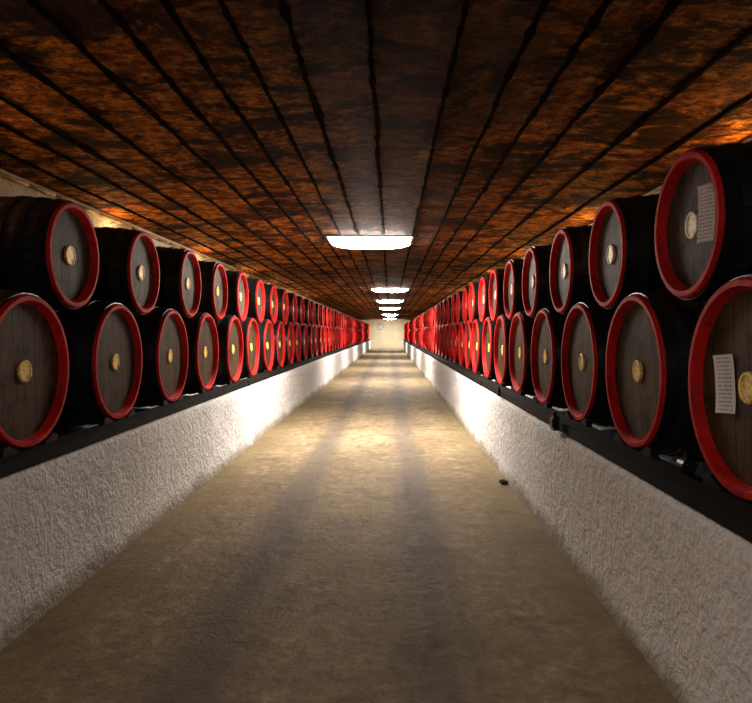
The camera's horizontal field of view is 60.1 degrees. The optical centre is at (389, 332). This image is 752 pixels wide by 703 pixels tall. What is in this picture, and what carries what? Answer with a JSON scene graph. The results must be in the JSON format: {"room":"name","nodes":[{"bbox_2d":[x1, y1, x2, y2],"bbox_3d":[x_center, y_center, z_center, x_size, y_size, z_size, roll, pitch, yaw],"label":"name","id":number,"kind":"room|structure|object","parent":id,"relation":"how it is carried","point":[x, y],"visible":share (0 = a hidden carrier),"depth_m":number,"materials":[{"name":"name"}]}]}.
{"room":"wine cellar","nodes":[
{"label":"wine cellar","id":0,"kind":"room"},
{"bbox_2d":[0,168,357,319],"bbox_3d":[-3.010,0.025,29.500,0.120,2.950,67.000,0,0,0],"label":"wall","id":1,"kind":"structure","parent":0,"point":[7,187],"depth_m":6.45,"materials":[{"name":"beige paint"}]},
{"bbox_2d":[0,172,347,315],"bbox_3d":[-2.928,-1.194,29.500,0.036,0.050,66.900,0,0,0],"label":"cable","id":2,"kind":"object","parent":1,"relation":"attached to","point":[3,175],"depth_m":6.59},
{"bbox_2d":[0,349,678,702],"bbox_3d":[-0.337,1.508,29.500,3.247,0.019,67.000,0,0,0],"label":"floor","id":3,"kind":"structure","parent":0,"point":[366,548],"depth_m":3.81,"materials":[{"name":"concrete"}]},
{"bbox_2d":[0,340,370,650],"bbox_3d":[-2.393,1.125,29.500,1.105,0.850,66.980,0,0,0],"label":"plinth","id":4,"kind":"object","parent":3,"relation":"on","point":[64,518],"visible":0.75,"depth_m":4.39,"materials":[{"name":"white paint"}]},
{"bbox_2d":[0,340,369,477],"bbox_3d":[-2.368,0.668,29.494,0.985,0.060,66.948,0,0,0],"label":"rail","id":5,"kind":"object","parent":4,"relation":"on","point":[40,453],"visible":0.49,"depth_m":4.47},
{"bbox_2d":[0,289,68,450],"bbox_3d":[-2.430,0.211,3.600,0.900,0.940,0.940,0,0,0],"label":"wine barrel","id":6,"kind":"object","parent":5,"relation":"on","point":[34,354],"visible":0.98,"depth_m":3.65,"materials":[{"name":"brown wood"}]},
{"bbox_2d":[0,196,98,311],"bbox_3d":[-2.400,-0.490,4.107,0.840,0.740,0.740,0,0,0],"label":"wine barrel","id":7,"kind":"object","parent":6,"relation":"on","point":[49,249],"visible":0.94,"depth_m":3.88,"materials":[{"name":"grey wood"}]},
{"bbox_2d":[55,299,142,425],"bbox_3d":[-2.426,0.211,4.780,0.900,0.941,0.941,0,0,0],"label":"wine barrel","id":8,"kind":"object","parent":5,"relation":"on","point":[103,338],"visible":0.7,"depth_m":4.56,"materials":[{"name":"brown wood"}]},
{"bbox_2d":[90,227,159,315],"bbox_3d":[-2.404,-0.490,5.287,0.840,0.741,0.741,0,0,0],"label":"wine barrel","id":9,"kind":"object","parent":8,"relation":"on","point":[129,267],"visible":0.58,"depth_m":5.05,"materials":[{"name":"grey wood"}]},
{"bbox_2d":[133,306,188,407],"bbox_3d":[-2.426,0.211,5.960,0.900,0.965,0.965,0,1,0],"label":"wine barrel","id":10,"kind":"object","parent":5,"relation":"on","point":[163,334],"visible":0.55,"depth_m":5.79,"materials":[{"name":"brown wood"}]},
{"bbox_2d":[155,246,200,318],"bbox_3d":[-2.390,-0.490,6.467,0.840,0.740,0.740,0,0,0],"label":"wine barrel","id":11,"kind":"object","parent":10,"relation":"on","point":[180,274],"visible":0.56,"depth_m":6.23,"materials":[{"name":"grey wood"}]},
{"bbox_2d":[0,339,368,457],"bbox_3d":[-2.001,0.614,31.330,0.042,0.047,60.734,0,0,0],"label":"chock","id":12,"kind":"object","parent":5,"relation":"on","point":[5,451],"visible":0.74,"depth_m":4.55,"materials":[{"name":"brown wood"}]},
{"bbox_2d":[181,312,218,394],"bbox_3d":[-2.440,0.211,7.140,0.900,0.941,0.941,0,0,0],"label":"wine barrel","id":13,"kind":"object","parent":5,"relation":"on","point":[202,335],"visible":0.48,"depth_m":7.01,"materials":[{"name":"brown wood"}]},
{"bbox_2d":[197,260,227,320],"bbox_3d":[-2.407,-0.490,7.647,0.840,0.740,0.740,0,0,0],"label":"wine barrel","id":14,"kind":"object","parent":13,"relation":"on","point":[214,286],"visible":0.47,"depth_m":7.45,"materials":[{"name":"grey wood"}]},
{"bbox_2d":[214,314,242,385],"bbox_3d":[-2.420,0.211,8.320,0.900,0.941,0.941,0,0,0],"label":"wine barrel","id":15,"kind":"object","parent":5,"relation":"on","point":[229,329],"visible":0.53,"depth_m":8.14,"materials":[{"name":"brown wood"}]},
{"bbox_2d":[225,270,248,321],"bbox_3d":[-2.410,-0.490,8.827,0.840,0.740,0.740,0,0,0],"label":"wine barrel","id":16,"kind":"object","parent":15,"relation":"on","point":[238,295],"visible":0.41,"depth_m":8.62,"materials":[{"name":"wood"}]},
{"bbox_2d":[239,317,259,378],"bbox_3d":[-2.436,0.211,9.500,0.900,0.940,0.940,0,0,0],"label":"wine barrel","id":17,"kind":"object","parent":5,"relation":"on","point":[251,340],"visible":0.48,"depth_m":9.41,"materials":[{"name":"brown wood"}]},
{"bbox_2d":[246,278,264,323],"bbox_3d":[-2.402,-0.490,10.007,0.840,0.741,0.741,0,0,0],"label":"wine barrel","id":18,"kind":"object","parent":17,"relation":"on","point":[256,306],"visible":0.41,"depth_m":9.80,"materials":[{"name":"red wood"}]},
{"bbox_2d":[257,319,273,373],"bbox_3d":[-2.424,0.211,10.680,0.900,0.941,0.941,0,0,0],"label":"wine barrel","id":19,"kind":"object","parent":5,"relation":"on","point":[266,333],"visible":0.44,"depth_m":10.56,"materials":[{"name":"brown wood"}]},
{"bbox_2d":[263,283,277,323],"bbox_3d":[-2.403,-0.490,11.187,0.840,0.741,0.741,0,0,0],"label":"wine barrel","id":20,"kind":"object","parent":19,"relation":"on","point":[271,297],"visible":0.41,"depth_m":10.98,"materials":[{"name":"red wood"}]},
{"bbox_2d":[272,320,285,369],"bbox_3d":[-2.422,0.211,11.860,0.900,0.958,0.958,0,-1,0],"label":"wine barrel","id":21,"kind":"object","parent":5,"relation":"on","point":[278,327],"visible":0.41,"depth_m":11.78,"materials":[{"name":"brown wood"}]},
{"bbox_2d":[276,288,288,324],"bbox_3d":[-2.398,-0.490,12.367,0.840,0.741,0.741,0,0,0],"label":"wine barrel","id":22,"kind":"object","parent":21,"relation":"on","point":[283,304],"visible":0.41,"depth_m":12.17,"materials":[{"name":"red wood"}]},
{"bbox_2d":[284,322,294,365],"bbox_3d":[-2.419,0.211,13.040,0.900,0.941,0.941,0,0,0],"label":"wine barrel","id":23,"kind":"object","parent":5,"relation":"on","point":[289,328],"visible":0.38,"depth_m":12.99,"materials":[{"name":"brown wood"}]},
{"bbox_2d":[287,292,297,325],"bbox_3d":[-2.392,-0.490,13.547,0.840,0.741,0.741,0,0,0],"label":"wine barrel","id":24,"kind":"object","parent":23,"relation":"on","point":[292,299],"visible":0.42,"depth_m":13.34,"materials":[{"name":"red wood"}]},
{"bbox_2d":[293,323,301,362],"bbox_3d":[-2.439,0.211,14.220,0.900,0.941,0.941,0,0,0],"label":"wine barrel","id":25,"kind":"object","parent":5,"relation":"on","point":[297,329],"visible":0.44,"depth_m":14.32,"materials":[{"name":"brown wood"}]},
{"bbox_2d":[296,296,304,326],"bbox_3d":[-2.396,-0.490,14.727,0.840,0.741,0.741,0,0,0],"label":"wine barrel","id":26,"kind":"object","parent":25,"relation":"on","point":[300,300],"visible":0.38,"depth_m":14.56,"materials":[{"name":"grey wood"}]},
{"bbox_2d":[300,323,307,360],"bbox_3d":[-2.436,0.211,15.400,0.900,0.941,0.941,0,0,0],"label":"wine barrel","id":27,"kind":"object","parent":5,"relation":"on","point":[304,330],"visible":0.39,"depth_m":15.38,"materials":[{"name":"brown wood"}]},
{"bbox_2d":[304,299,310,326],"bbox_3d":[-2.389,-0.490,15.907,0.840,0.741,0.741,0,0,0],"label":"wine barrel","id":28,"kind":"object","parent":27,"relation":"on","point":[307,319],"visible":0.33,"depth_m":15.71,"materials":[{"name":"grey wood"}]},
{"bbox_2d":[307,324,314,358],"bbox_3d":[-2.418,0.211,16.580,0.900,0.941,0.941,0,0,0],"label":"wine barrel","id":29,"kind":"object","parent":5,"relation":"on","point":[311,336],"visible":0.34,"depth_m":16.41,"materials":[{"name":"brown wood"}]},
{"bbox_2d":[310,301,315,325],"bbox_3d":[-2.411,-0.490,17.087,0.840,0.740,0.740,0,0,0],"label":"wine barrel","id":30,"kind":"object","parent":29,"relation":"on","point":[313,310],"visible":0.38,"depth_m":17.07,"materials":[{"name":"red wood"}]},
{"bbox_2d":[314,325,318,356],"bbox_3d":[-2.441,0.211,17.760,0.900,0.941,0.941,0,0,0],"label":"wine barrel","id":31,"kind":"object","parent":5,"relation":"on","point":[316,332],"visible":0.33,"depth_m":17.99,"materials":[{"name":"brown wood"}]},
{"bbox_2d":[315,303,320,327],"bbox_3d":[-2.407,-0.490,18.267,0.840,0.741,0.740,0,0,0],"label":"wine barrel","id":32,"kind":"object","parent":31,"relation":"on","point":[317,306],"visible":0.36,"depth_m":18.10,"materials":[{"name":"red wood"}]},
{"bbox_2d":[318,325,323,354],"bbox_3d":[-2.428,0.211,18.940,0.900,0.941,0.941,0,0,0],"label":"wine barrel","id":33,"kind":"object","parent":5,"relation":"on","point":[320,329],"visible":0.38,"depth_m":18.78,"materials":[{"name":"brown wood"}]},
{"bbox_2d":[320,305,324,326],"bbox_3d":[-2.411,-0.490,19.447,0.840,0.740,0.740,0,0,0],"label":"wine barrel","id":34,"kind":"object","parent":33,"relation":"on","point":[322,318],"visible":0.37,"depth_m":19.25,"materials":[{"name":"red wood"}]},
{"bbox_2d":[323,326,326,353],"bbox_3d":[-2.433,0.211,20.120,0.900,0.940,0.940,0,0,0],"label":"wine barrel","id":35,"kind":"object","parent":5,"relation":"on","point":[324,327],"visible":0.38,"depth_m":20.24,"materials":[{"name":"brown wood"}]},
{"bbox_2d":[324,307,328,327],"bbox_3d":[-2.402,-0.490,20.627,0.840,0.743,0.743,0,0,0],"label":"wine barrel","id":36,"kind":"object","parent":35,"relation":"on","point":[325,308],"visible":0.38,"depth_m":20.38,"materials":[{"name":"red wood"}]},
{"bbox_2d":[327,326,330,351],"bbox_3d":[-2.425,0.211,21.300,0.900,0.940,0.940,0,0,0],"label":"wine barrel","id":37,"kind":"object","parent":5,"relation":"on","point":[328,328],"visible":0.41,"depth_m":21.09,"materials":[{"name":"brown wood"}]},
{"bbox_2d":[328,308,331,327],"bbox_3d":[-2.402,-0.490,21.807,0.840,0.741,0.741,0,0,0],"label":"wine barrel","id":38,"kind":"object","parent":37,"relation":"on","point":[329,309],"visible":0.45,"depth_m":21.65,"materials":[{"name":"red wood"}]},
{"bbox_2d":[330,326,333,351],"bbox_3d":[-2.429,0.211,22.480,0.900,0.941,0.941,0,0,0],"label":"wine barrel","id":39,"kind":"object","parent":5,"relation":"on","point":[331,328],"visible":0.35,"depth_m":22.71,"materials":[{"name":"brown wood"}]},
{"bbox_2d":[331,309,334,328],"bbox_3d":[-2.406,-0.490,22.987,0.840,0.741,0.741,0,0,0],"label":"wine barrel","id":40,"kind":"object","parent":39,"relation":"on","point":[332,310],"visible":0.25,"depth_m":23.10,"materials":[{"name":"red wood"}]},
{"bbox_2d":[333,327,336,350],"bbox_3d":[-2.427,0.211,23.660,0.900,0.941,0.941,0,0,0],"label":"wine barrel","id":41,"kind":"object","parent":5,"relation":"on","point":[334,329],"visible":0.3,"depth_m":23.82,"materials":[{"name":"brown wood"}]},
{"bbox_2d":[334,311,337,328],"bbox_3d":[-2.391,-0.490,24.167,0.840,0.741,0.741,0,0,0],"label":"wine barrel","id":42,"kind":"object","parent":41,"relation":"on","point":[335,312],"visible":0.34,"depth_m":24.01,"materials":[{"name":"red wood"}]},
{"bbox_2d":[336,327,338,348],"bbox_3d":[-2.426,0.211,24.840,0.900,0.941,0.941,0,0,0],"label":"wine barrel","id":43,"kind":"object","parent":5,"relation":"on","point":[337,329],"visible":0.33,"depth_m":24.92,"materials":[{"name":"brown wood"}]},
{"bbox_2d":[339,327,341,348],"bbox_3d":[-2.419,0.211,26.020,0.900,0.940,0.940,0,0,0],"label":"wine barrel","id":44,"kind":"object","parent":5,"relation":"on","point":[340,334],"visible":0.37,"depth_m":26.21,"materials":[{"name":"brown wood"}]},
{"bbox_2d":[339,312,341,328],"bbox_3d":[-2.403,-0.490,26.527,0.840,0.740,0.740,0,0,0],"label":"wine barrel","id":45,"kind":"object","parent":44,"relation":"on","point":[339,312],"visible":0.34,"depth_m":26.48,"materials":[{"name":"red wood"}]},
{"bbox_2d":[343,328,344,347],"bbox_3d":[-2.425,0.211,28.380,0.900,0.941,0.941,0,0,0],"label":"wine barrel","id":46,"kind":"object","parent":5,"relation":"on","point":[344,328],"visible":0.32,"depth_m":28.21,"materials":[{"name":"brown wood"}]},
{"bbox_2d":[345,329,346,345],"bbox_3d":[-2.442,0.211,29.560,0.900,0.941,0.941,0,0,0],"label":"wine barrel","id":47,"kind":"object","parent":5,"relation":"on","point":[345,329],"visible":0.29,"depth_m":29.35,"materials":[{"name":"brown wood"}]},
{"bbox_2d":[347,328,348,345],"bbox_3d":[-2.423,0.211,30.740,0.900,0.941,0.941,0,0,0],"label":"wine barrel","id":48,"kind":"object","parent":5,"relation":"on","point":[347,328],"visible":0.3,"depth_m":30.59,"materials":[{"name":"brown wood"}]},
{"bbox_2d":[499,479,507,483],"bbox_3d":[1.135,1.485,6.500,0.087,0.045,0.087,0,0,-18],"label":"pebble","id":49,"kind":"object","parent":3,"relation":"on","point":[502,481],"visible":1,"depth_m":6.47,"materials":[{"name":"stone"}]},
{"bbox_2d":[402,340,751,702],"bbox_3d":[1.731,1.125,29.500,1.128,0.850,66.980,0,0,0],"label":"plinth","id":50,"kind":"object","parent":3,"relation":"on","point":[675,580],"visible":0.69,"depth_m":3.18,"materials":[{"name":"white paint"}]},
{"bbox_2d":[403,340,751,541],"bbox_3d":[1.707,0.668,29.494,1.012,0.060,66.948,0,0,0],"label":"rail","id":51,"kind":"object","parent":50,"relation":"on","point":[734,513],"visible":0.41,"depth_m":3.11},
{"bbox_2d":[419,329,420,345],"bbox_3d":[1.771,0.211,28.895,0.900,0.940,0.940,0,0,0],"label":"wine barrel","id":52,"kind":"object","parent":51,"relation":"on","point":[420,329],"visible":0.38,"depth_m":28.67,"materials":[{"name":"brown wood"}]},
{"bbox_2d":[422,328,423,347],"bbox_3d":[1.774,0.211,26.695,0.900,0.940,0.940,0,0,0],"label":"wine barrel","id":53,"kind":"object","parent":51,"relation":"on","point":[422,328],"visible":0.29,"depth_m":26.48,"materials":[{"name":"brown wood"}]},
{"bbox_2d":[426,327,427,349],"bbox_3d":[1.772,0.211,23.395,0.900,0.941,0.941,0,0,0],"label":"wine barrel","id":54,"kind":"object","parent":51,"relation":"on","point":[427,327],"visible":0.22,"depth_m":23.27,"materials":[{"name":"brown wood"}]},
{"bbox_2d":[428,327,430,349],"bbox_3d":[1.782,0.211,22.295,0.900,0.952,0.952,0,-1,0],"label":"wine barrel","id":55,"kind":"object","parent":51,"relation":"on","point":[429,329],"visible":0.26,"depth_m":22.50,"materials":[{"name":"brown wood"}]},
{"bbox_2d":[427,309,429,328],"bbox_3d":[1.745,-0.490,22.757,0.840,0.740,0.740,0,0,0],"label":"wine barrel","id":56,"kind":"object","parent":55,"relation":"on","point":[428,312],"visible":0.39,"depth_m":22.56,"materials":[{"name":"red wood"}]},
{"bbox_2d":[430,327,432,350],"bbox_3d":[1.792,0.211,21.195,0.900,0.941,0.941,0,0,0],"label":"wine barrel","id":57,"kind":"object","parent":51,"relation":"on","point":[431,327],"visible":0.11,"depth_m":21.54,"materials":[{"name":"brown wood"}]},
{"bbox_2d":[429,308,431,327],"bbox_3d":[1.752,-0.490,21.657,0.840,0.741,0.741,0,0,0],"label":"wine barrel","id":58,"kind":"object","parent":57,"relation":"on","point":[430,308],"visible":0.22,"depth_m":21.93,"materials":[{"name":"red wood"}]},
{"bbox_2d":[432,326,434,352],"bbox_3d":[1.787,0.211,20.095,0.900,0.941,0.941,0,0,0],"label":"wine barrel","id":59,"kind":"object","parent":51,"relation":"on","point":[433,333],"visible":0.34,"depth_m":20.33,"materials":[{"name":"brown wood"}]},
{"bbox_2d":[431,306,434,327],"bbox_3d":[1.747,-0.490,20.557,0.840,0.758,0.758,0,-1,0],"label":"wine barrel","id":60,"kind":"object","parent":59,"relation":"on","point":[432,310],"visible":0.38,"depth_m":20.40,"materials":[{"name":"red wood"}]},
{"bbox_2d":[435,326,437,352],"bbox_3d":[1.792,0.211,18.995,0.900,0.941,0.941,0,0,0],"label":"wine barrel","id":61,"kind":"object","parent":51,"relation":"on","point":[436,327],"visible":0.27,"depth_m":19.25,"materials":[{"name":"brown wood"}]},
{"bbox_2d":[434,305,436,326],"bbox_3d":[1.761,-0.490,19.457,0.840,0.740,0.740,0,0,0],"label":"wine barrel","id":62,"kind":"object","parent":61,"relation":"on","point":[435,305],"visible":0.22,"depth_m":19.60,"materials":[{"name":"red wood"}]},
{"bbox_2d":[438,326,440,354],"bbox_3d":[1.792,0.211,17.895,0.900,0.962,0.962,0,-1,0],"label":"wine barrel","id":63,"kind":"object","parent":51,"relation":"on","point":[439,327],"visible":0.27,"depth_m":18.13,"materials":[{"name":"brown wood"}]},
{"bbox_2d":[436,303,438,326],"bbox_3d":[1.745,-0.490,18.357,0.840,0.740,0.740,0,0,0],"label":"wine barrel","id":64,"kind":"object","parent":63,"relation":"on","point":[437,306],"visible":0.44,"depth_m":18.42,"materials":[{"name":"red wood"}]},
{"bbox_2d":[441,325,444,356],"bbox_3d":[1.790,0.211,16.795,0.900,0.941,0.941,0,0,0],"label":"wine barrel","id":65,"kind":"object","parent":51,"relation":"on","point":[442,327],"visible":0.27,"depth_m":17.00,"materials":[{"name":"brown wood"}]},
{"bbox_2d":[439,301,442,326],"bbox_3d":[1.742,-0.490,17.257,0.840,0.741,0.741,0,0,0],"label":"wine barrel","id":66,"kind":"object","parent":65,"relation":"on","point":[440,303],"visible":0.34,"depth_m":17.16,"materials":[{"name":"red wood"}]},
{"bbox_2d":[444,324,448,358],"bbox_3d":[1.792,0.211,15.695,0.900,0.941,0.941,0,0,0],"label":"wine barrel","id":67,"kind":"object","parent":51,"relation":"on","point":[446,330],"visible":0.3,"depth_m":15.96,"materials":[{"name":"brown wood"}]},
{"bbox_2d":[442,299,446,326],"bbox_3d":[1.742,-0.490,16.157,0.840,0.741,0.741,0,0,0],"label":"wine barrel","id":68,"kind":"object","parent":67,"relation":"on","point":[444,321],"visible":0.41,"depth_m":15.99,"materials":[{"name":"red wood"}]},
{"bbox_2d":[448,323,452,361],"bbox_3d":[1.793,0.211,14.595,0.900,0.941,0.941,0,0,0],"label":"wine barrel","id":69,"kind":"object","parent":51,"relation":"on","point":[450,325],"visible":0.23,"depth_m":14.86,"materials":[{"name":"brown wood"}]},
{"bbox_2d":[446,297,451,326],"bbox_3d":[1.750,-0.490,15.057,0.840,0.741,0.741,0,0,0],"label":"wine barrel","id":70,"kind":"object","parent":69,"relation":"on","point":[448,304],"visible":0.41,"depth_m":14.88,"materials":[{"name":"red wood"}]},
{"bbox_2d":[452,322,458,363],"bbox_3d":[1.776,0.211,13.495,0.900,0.941,0.941,0,0,0],"label":"wine barrel","id":71,"kind":"object","parent":51,"relation":"on","point":[455,329],"visible":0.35,"depth_m":13.58,"materials":[{"name":"brown wood"}]},
{"bbox_2d":[451,294,455,324],"bbox_3d":[1.762,-0.490,13.957,0.840,0.741,0.741,0,0,0],"label":"wine barrel","id":72,"kind":"object","parent":71,"relation":"on","point":[453,301],"visible":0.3,"depth_m":13.95,"materials":[{"name":"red wood"}]},
{"bbox_2d":[458,321,465,366],"bbox_3d":[1.789,0.211,12.395,0.900,0.941,0.941,0,0,0],"label":"wine barrel","id":73,"kind":"object","parent":51,"relation":"on","point":[461,331],"visible":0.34,"depth_m":12.58,"materials":[{"name":"brown wood"}]},
{"bbox_2d":[456,291,462,324],"bbox_3d":[1.750,-0.490,12.857,0.840,0.741,0.741,0,0,0],"label":"wine barrel","id":74,"kind":"object","parent":73,"relation":"on","point":[459,295],"visible":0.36,"depth_m":12.66,"materials":[{"name":"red wood"}]},
{"bbox_2d":[464,320,472,370],"bbox_3d":[1.786,0.211,11.295,0.900,0.969,0.969,0,-2,0],"label":"wine barrel","id":75,"kind":"object","parent":51,"relation":"on","point":[468,327],"visible":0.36,"depth_m":11.46,"materials":[{"name":"brown wood"}]},
{"bbox_2d":[462,287,468,324],"bbox_3d":[1.762,-0.490,11.757,0.840,0.741,0.741,0,0,0],"label":"wine barrel","id":76,"kind":"object","parent":75,"relation":"on","point":[465,313],"visible":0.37,"depth_m":11.87,"materials":[{"name":"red wood"}]},
{"bbox_2d":[471,318,483,374],"bbox_3d":[1.772,0.211,10.195,0.900,0.940,0.940,0,0,0],"label":"wine barrel","id":77,"kind":"object","parent":51,"relation":"on","point":[477,326],"visible":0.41,"depth_m":10.07,"materials":[{"name":"brown wood"}]},
{"bbox_2d":[468,282,479,323],"bbox_3d":[1.743,-0.490,10.657,0.840,0.740,0.740,0,0,0],"label":"wine barrel","id":78,"kind":"object","parent":77,"relation":"on","point":[473,310],"visible":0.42,"depth_m":10.44,"materials":[{"name":"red wood"}]},
{"bbox_2d":[482,317,496,379],"bbox_3d":[1.794,0.211,9.095,0.900,0.941,0.941,0,0,0],"label":"wine barrel","id":79,"kind":"object","parent":51,"relation":"on","point":[488,332],"visible":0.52,"depth_m":9.10,"materials":[{"name":"brown wood"}]},
{"bbox_2d":[478,276,489,322],"bbox_3d":[1.761,-0.490,9.557,0.840,0.746,0.746,0,0,0],"label":"wine barrel","id":80,"kind":"object","parent":79,"relation":"on","point":[483,294],"visible":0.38,"depth_m":9.41,"materials":[{"name":"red wood"}]},
{"bbox_2d":[494,314,512,386],"bbox_3d":[1.793,0.211,7.995,0.900,0.941,0.941,0,0,0],"label":"wine barrel","id":81,"kind":"object","parent":51,"relation":"on","point":[503,324],"visible":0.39,"depth_m":7.97,"materials":[{"name":"brown wood"}]},
{"bbox_2d":[489,268,504,321],"bbox_3d":[1.753,-0.490,8.457,0.840,0.740,0.740,0,0,0],"label":"wine barrel","id":82,"kind":"object","parent":81,"relation":"on","point":[496,301],"visible":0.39,"depth_m":8.26,"materials":[{"name":"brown wood"}]},
{"bbox_2d":[509,311,535,395],"bbox_3d":[1.787,0.211,6.895,0.900,0.941,0.941,0,0,0],"label":"wine barrel","id":83,"kind":"object","parent":51,"relation":"on","point":[521,328],"visible":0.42,"depth_m":6.79,"materials":[{"name":"brown wood"}]},
{"bbox_2d":[503,258,524,319],"bbox_3d":[1.758,-0.490,7.357,0.840,0.758,0.758,0,-1,0],"label":"wine barrel","id":84,"kind":"object","parent":83,"relation":"on","point":[512,285],"visible":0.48,"depth_m":7.17,"materials":[{"name":"grey wood"}]},
{"bbox_2d":[531,307,567,408],"bbox_3d":[1.794,0.211,5.795,0.900,0.941,0.941,0,0,0],"label":"wine barrel","id":85,"kind":"object","parent":51,"relation":"on","point":[548,326],"visible":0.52,"depth_m":5.69,"materials":[{"name":"brown wood"}]},
{"bbox_2d":[522,244,553,317],"bbox_3d":[1.754,-0.490,6.257,0.840,0.741,0.741,0,0,0],"label":"wine barrel","id":86,"kind":"object","parent":85,"relation":"on","point":[536,295],"visible":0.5,"depth_m":6.05,"materials":[{"name":"grey wood"}]},
{"bbox_2d":[550,412,559,430],"bbox_3d":[1.163,0.623,4.577,0.048,0.125,0.135,0,0,0],"label":"junction box","id":87,"kind":"object","parent":51,"relation":"attached to","point":[554,419],"visible":1,"depth_m":4.55,"materials":[{"name":"black plastic"}]},
{"bbox_2d":[561,300,615,427],"bbox_3d":[1.794,0.211,4.695,0.900,0.941,0.941,0,0,0],"label":"wine barrel","id":88,"kind":"object","parent":51,"relation":"on","point":[587,323],"visible":0.41,"depth_m":4.58,"materials":[{"name":"brown wood"}]},
{"bbox_2d":[549,225,594,314],"bbox_3d":[1.762,-0.490,5.157,0.840,0.741,0.741,0,0,0],"label":"wine barrel","id":89,"kind":"object","parent":88,"relation":"on","point":[569,280],"visible":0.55,"depth_m":4.96,"materials":[{"name":"grey wood"}]},
{"bbox_2d":[605,288,706,457],"bbox_3d":[1.777,0.211,3.595,0.900,0.941,0.941,0,0,0],"label":"wine barrel","id":90,"kind":"object","parent":51,"relation":"on","point":[650,334],"visible":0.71,"depth_m":3.40,"materials":[{"name":"brown wood"}]},
{"bbox_2d":[588,194,666,309],"bbox_3d":[1.757,-0.490,4.057,0.840,0.741,0.741,0,0,0],"label":"wine barrel","id":91,"kind":"object","parent":90,"relation":"on","point":[622,262],"visible":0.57,"depth_m":3.83,"materials":[{"name":"grey wood"}]},
{"bbox_2d":[676,448,696,474],"bbox_3d":[1.343,0.580,2.945,0.070,0.113,0.100,0,0,0],"label":"spotlight","id":92,"kind":"object","parent":51,"relation":"on","point":[686,465],"visible":1,"depth_m":2.92,"materials":[{"name":"black plastic"}]},
{"bbox_2d":[688,274,751,502],"bbox_3d":[1.783,0.211,2.495,0.900,0.940,0.940,0,0,0],"label":"wine barrel","id":93,"kind":"object","parent":51,"relation":"on","point":[720,357],"visible":1,"depth_m":2.65,"materials":[{"name":"brown wood"}]},
{"bbox_2d":[654,141,751,301],"bbox_3d":[1.753,-0.490,2.957,0.840,0.740,0.740,0,0,0],"label":"wine barrel","id":94,"kind":"object","parent":93,"relation":"on","point":[703,227],"visible":0.94,"depth_m":2.81,"materials":[{"name":"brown wood"}]},
{"bbox_2d":[0,0,751,319],"bbox_3d":[-0.325,-1.395,29.500,5.450,0.310,67.000,0,0,0],"label":"ceiling","id":95,"kind":"structure","parent":0,"point":[243,135],"depth_m":3.98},
{"bbox_2d":[326,235,413,248],"bbox_3d":[-0.280,-1.313,9.450,1.220,0.113,0.940,0,0,0],"label":"ceiling lamp","id":96,"kind":"object","parent":95,"relation":"attached to","point":[344,241],"visible":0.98,"depth_m":9.12,"materials":[{"name":"white plastic"}]},
{"bbox_2d":[328,237,411,244],"bbox_3d":[-0.280,-1.294,9.225,1.180,0.075,0.350,0,0,0],"label":"ceiling light","id":97,"kind":"object","parent":96,"relation":"attached to","point":[341,240],"depth_m":9.08,"materials":[{"name":"white plastic"}]},
{"bbox_2d":[331,242,409,248],"bbox_3d":[-0.280,-1.294,9.675,1.180,0.075,0.350,0,0,0],"label":"diffuser","id":98,"kind":"object","parent":96,"relation":"attached to","point":[393,246],"depth_m":9.57,"materials":[{"name":"white plastic"}]},
{"bbox_2d":[371,288,408,291],"bbox_3d":[0.000,-1.312,19.900,1.140,0.113,0.840,0,0,0],"label":"ceiling lamp","id":99,"kind":"object","parent":95,"relation":"attached to","point":[373,289],"visible":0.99,"depth_m":19.58,"materials":[{"name":"white plastic"}]},
{"bbox_2d":[371,288,408,289],"bbox_3d":[0.000,-1.349,19.900,1.140,0.038,0.840,0,0,0],"label":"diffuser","id":100,"kind":"object","parent":99,"relation":"on","point":[371,288],"depth_m":19.55,"materials":[{"name":"white plastic"}]},
{"bbox_2d":[376,300,403,302],"bbox_3d":[0.000,-1.312,27.000,1.140,0.113,0.840,0,0,0],"label":"ceiling lamp","id":101,"kind":"object","parent":95,"relation":"attached to","point":[380,301],"visible":0.99,"depth_m":26.67,"materials":[{"name":"white plastic"}]},
{"bbox_2d":[378,301,401,302],"bbox_3d":[0.000,-1.293,26.800,1.100,0.075,0.300,0,0,0],"label":"diffuser","id":102,"kind":"object","parent":101,"relation":"attached to","point":[378,301],"depth_m":26.67,"materials":[{"name":"white plastic"}]},
{"bbox_2d":[380,308,399,309],"bbox_3d":[0.000,-1.312,35.000,1.140,0.113,0.840,0,0,0],"label":"ceiling lamp","id":103,"kind":"object","parent":95,"relation":"attached to","point":[380,308],"visible":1,"depth_m":34.66,"materials":[{"name":"white plastic"}]},
{"bbox_2d":[360,319,409,347],"bbox_3d":[-0.325,0.025,63.060,5.490,2.950,0.120,0,0,0],"label":"wall","id":104,"kind":"structure","parent":0,"point":[391,335],"depth_m":62.99,"materials":[{"name":"beige paint"}]},
{"bbox_2d":[588,137,751,225],"bbox_3d":[2.360,0.025,29.500,0.120,2.950,67.000,0,0,0],"label":"wall","id":105,"kind":"structure","parent":0,"point":[750,138],"depth_m":5.59,"materials":[{"name":"beige paint"}]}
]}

